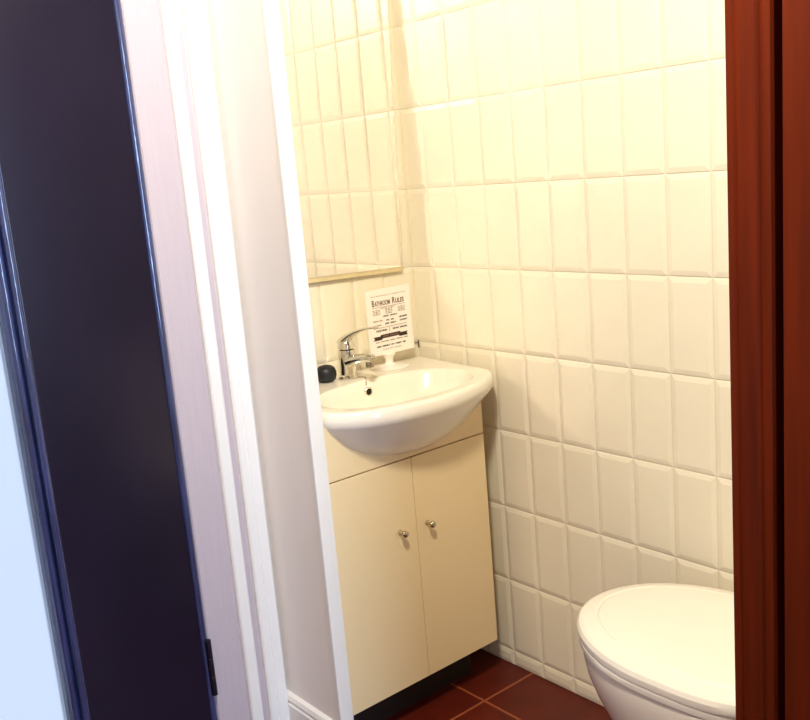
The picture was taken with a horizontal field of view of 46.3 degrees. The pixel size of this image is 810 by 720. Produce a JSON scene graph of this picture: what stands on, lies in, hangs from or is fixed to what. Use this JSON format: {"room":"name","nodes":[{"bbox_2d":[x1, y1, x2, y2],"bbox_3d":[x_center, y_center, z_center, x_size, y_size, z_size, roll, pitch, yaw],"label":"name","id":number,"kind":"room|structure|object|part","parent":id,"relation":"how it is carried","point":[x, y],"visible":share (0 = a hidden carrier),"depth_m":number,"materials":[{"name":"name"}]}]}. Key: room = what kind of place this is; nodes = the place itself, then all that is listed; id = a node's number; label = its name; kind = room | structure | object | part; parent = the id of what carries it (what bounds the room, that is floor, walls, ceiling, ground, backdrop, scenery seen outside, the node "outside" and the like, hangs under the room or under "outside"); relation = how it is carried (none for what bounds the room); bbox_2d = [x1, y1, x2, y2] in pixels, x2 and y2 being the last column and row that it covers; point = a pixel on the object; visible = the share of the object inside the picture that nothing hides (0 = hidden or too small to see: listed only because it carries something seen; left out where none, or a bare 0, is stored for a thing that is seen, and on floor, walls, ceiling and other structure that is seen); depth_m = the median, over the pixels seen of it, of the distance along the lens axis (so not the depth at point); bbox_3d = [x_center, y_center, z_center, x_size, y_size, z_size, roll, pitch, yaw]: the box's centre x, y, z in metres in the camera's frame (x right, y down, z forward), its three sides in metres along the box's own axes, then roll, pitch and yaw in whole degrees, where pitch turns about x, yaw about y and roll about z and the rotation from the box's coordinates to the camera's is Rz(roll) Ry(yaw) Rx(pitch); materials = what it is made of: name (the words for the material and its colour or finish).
{"room":"hallway","nodes":[
{"label":"hallway","id":0,"kind":"room"},
{"bbox_2d":[205,0,337,719],"bbox_3d":[0.674,-0.127,0.824,0.033,2.400,3.400,-14,15,-38],"label":"wall","id":1,"kind":"structure","parent":0,"point":[235,27],"depth_m":2.01,"materials":[{"name":"paint"}]},
{"bbox_2d":[261,0,353,719],"bbox_3d":[-0.207,-0.109,1.917,0.038,2.080,0.012,-14,15,-38],"label":"trim","id":2,"kind":"structure","parent":1,"relation":"attached to","point":[270,9],"depth_m":1.93,"materials":[{"name":"white wood"}]},
{"bbox_2d":[287,689,332,719],"bbox_3d":[-0.217,0.848,2.189,0.013,0.104,0.224,-14,15,-38],"label":"baseboard","id":3,"kind":"structure","parent":1,"relation":"attached to","point":[299,709],"depth_m":2.20,"materials":[{"name":"white wood"}]},
{"bbox_2d":[725,0,784,719],"bbox_3d":[0.439,-0.004,1.126,0.067,2.080,0.085,-14,15,-38],"label":"trim","id":4,"kind":"structure","parent":1,"relation":"attached to","point":[753,28],"depth_m":1.11,"materials":[{"name":"brown wood"}]},
{"bbox_2d":[782,0,809,719],"bbox_3d":[0.698,0.066,0.795,0.031,2.008,0.812,-14,15,-38],"label":"door","id":5,"kind":"structure","parent":1,"relation":"in","point":[795,13],"depth_m":1.06,"materials":[{"name":"brown wood"}]},
{"bbox_2d":[308,0,419,375],"bbox_3d":[-0.240,-0.352,2.319,0.569,2.400,0.107,-14,15,-38],"label":"wall","id":6,"kind":"structure","parent":0,"point":[338,309],"depth_m":2.38,"materials":[{"name":"tile"}]},
{"bbox_2d":[279,0,402,282],"bbox_3d":[-0.200,-0.669,2.234,0.425,0.962,0.013,-12,13,-39],"label":"wall mirror","id":7,"kind":"object","parent":6,"relation":"attached to","point":[337,52],"visible":0.57,"depth_m":2.29,"materials":[{"name":"silver mirror"}]},
{"bbox_2d":[385,648,611,719],"bbox_3d":[0.130,1.246,0.546,3.000,0.080,3.600,-14,15,-38],"label":"floor","id":8,"kind":"structure","parent":0,"point":[496,688],"depth_m":2.33,"materials":[{"name":"tile"}]},
{"bbox_2d":[323,402,496,719],"bbox_3d":[-0.050,0.466,2.307,0.462,0.775,0.317,-14,15,-38],"label":"vanity cabinet","id":9,"kind":"object","parent":8,"relation":"on","point":[412,529],"visible":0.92,"depth_m":2.20,"materials":[{"name":"beige laminate"}]},
{"bbox_3d":[-0.058,0.509,2.142,0.229,0.544,0.017,-14,15,-38],"label":"door","id":10,"kind":"part","parent":9,"relation":"part of","materials":[{"name":"beige laminate"}]},
{"bbox_3d":[0.003,0.159,2.147,0.462,0.120,0.017,-14,15,-38],"label":"fascia panel","id":11,"kind":"part","parent":9,"relation":"part of","materials":[{"name":"beige laminate"}]},
{"bbox_3d":[-0.004,0.394,2.144,0.017,0.017,0.025,-14,15,-38],"label":"knob","id":12,"kind":"part","parent":9,"relation":"part of","materials":[{"name":"metal"}]},
{"bbox_2d":[318,356,493,455],"bbox_3d":[-0.029,0.126,2.225,0.515,0.144,0.404,-14,15,-38],"label":"basin","id":13,"kind":"object","parent":9,"relation":"in","point":[416,406],"visible":0.82,"depth_m":2.12,"materials":[{"name":"white ceramic"}]},
{"bbox_2d":[317,365,336,382],"bbox_3d":[-0.191,0.032,2.291,0.051,0.041,0.051,-14,15,-38],"label":"plug","id":14,"kind":"object","parent":13,"relation":"on","point":[326,373],"visible":0.92,"depth_m":2.27,"materials":[{"name":"black rubber"}]},
{"bbox_2d":[337,326,378,383],"bbox_3d":[-0.109,-0.011,2.265,0.054,0.149,0.156,-14,15,-38],"label":"mixer tap","id":15,"kind":"object","parent":13,"relation":"on","point":[348,359],"visible":1,"depth_m":2.28,"materials":[{"name":"silver metal"}]},
{"bbox_3d":[-0.111,-0.054,2.254,0.043,0.062,0.150,-14,15,-38],"label":"lever","id":16,"kind":"part","parent":15,"relation":"part of","materials":[{"name":"silver metal"}]},
{"bbox_3d":[-0.110,0.003,2.270,0.036,0.047,0.118,-14,15,-38],"label":"spout","id":17,"kind":"part","parent":15,"relation":"part of","materials":[{"name":"silver metal"}]},
{"bbox_2d":[364,284,413,370],"bbox_3d":[-0.036,-0.081,2.381,0.120,0.201,0.097,-6,11,-5],"label":"sign","id":18,"kind":"object","parent":13,"relation":"on","point":[388,309],"visible":1,"depth_m":2.38,"materials":[{"name":"white plastic"}]},
{"bbox_3d":[0.060,0.380,2.196,0.017,0.017,0.025,-14,15,-38],"label":"knob","id":19,"kind":"part","parent":9,"relation":"part of","materials":[{"name":"metal"}]},
{"bbox_3d":[0.119,0.465,2.285,0.231,0.544,0.017,-14,15,-38],"label":"door","id":20,"kind":"part","parent":9,"relation":"part of","materials":[{"name":"beige laminate"}]},
{"bbox_2d":[577,583,735,719],"bbox_3d":[0.608,0.540,1.626,0.384,0.791,0.707,-14,15,-38],"label":"toilet","id":21,"kind":"object","parent":8,"relation":"on","point":[652,651],"visible":0.71,"depth_m":1.66,"materials":[{"name":"white ceramic"}]},
{"bbox_3d":[0.573,0.726,1.726,0.365,0.394,0.533,-14,15,-38],"label":"bowl","id":22,"kind":"part","parent":21,"relation":"part of","materials":[{"name":"white ceramic"}]},
{"bbox_3d":[0.530,0.521,1.716,0.372,0.017,0.462,-14,15,-38],"label":"seat","id":23,"kind":"part","parent":21,"relation":"part of","materials":[{"name":"white plastic"}]},
{"bbox_2d":[391,0,733,706],"bbox_3d":[0.492,-0.341,1.956,0.104,2.400,1.600,-14,15,-38],"label":"wall","id":24,"kind":"structure","parent":0,"point":[565,161],"depth_m":2.08,"materials":[{"name":"tile"}]},
{"bbox_3d":[-1.293,-0.068,1.360,2.331,2.400,0.075,-14,15,-38],"label":"wall","id":25,"kind":"structure","parent":0,"visible":0},
{"bbox_2d":[121,0,250,719],"bbox_3d":[-0.500,-0.134,2.008,0.080,2.140,0.092,-14,15,-38],"label":"trim","id":26,"kind":"structure","parent":25,"relation":"attached to","point":[141,18],"depth_m":1.99,"materials":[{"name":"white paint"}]},
{"bbox_2d":[158,0,289,719],"bbox_3d":[-0.403,-0.146,2.029,0.098,2.140,0.032,-14,15,-38],"label":"trim","id":27,"kind":"structure","parent":25,"relation":"attached to","point":[184,24],"depth_m":2.04,"materials":[{"name":"white paint"}]},
{"bbox_3d":[-0.836,-0.069,1.679,1.222,2.200,0.025,-14,15,-38],"label":"trim","id":28,"kind":"structure","parent":0,"visible":0},
{"bbox_2d":[0,0,217,719],"bbox_3d":[-0.847,0.015,1.662,0.936,2.025,0.114,-14,15,-38],"label":"door","id":29,"kind":"structure","parent":28,"relation":"attached to","point":[102,614],"depth_m":1.86,"materials":[{"name":"blue paint"}]},
{"bbox_3d":[-0.880,0.005,1.685,0.324,1.720,0.008,-14,15,-38],"label":"pane","id":30,"kind":"part","parent":29,"relation":"part of","materials":[{"name":"clear glass"}]},
{"bbox_3d":[-0.873,0.006,1.677,0.395,1.800,0.056,-14,15,-38],"label":"glazing moulding","id":31,"kind":"part","parent":29,"relation":"part of","materials":[{"name":"wood"}]}
]}

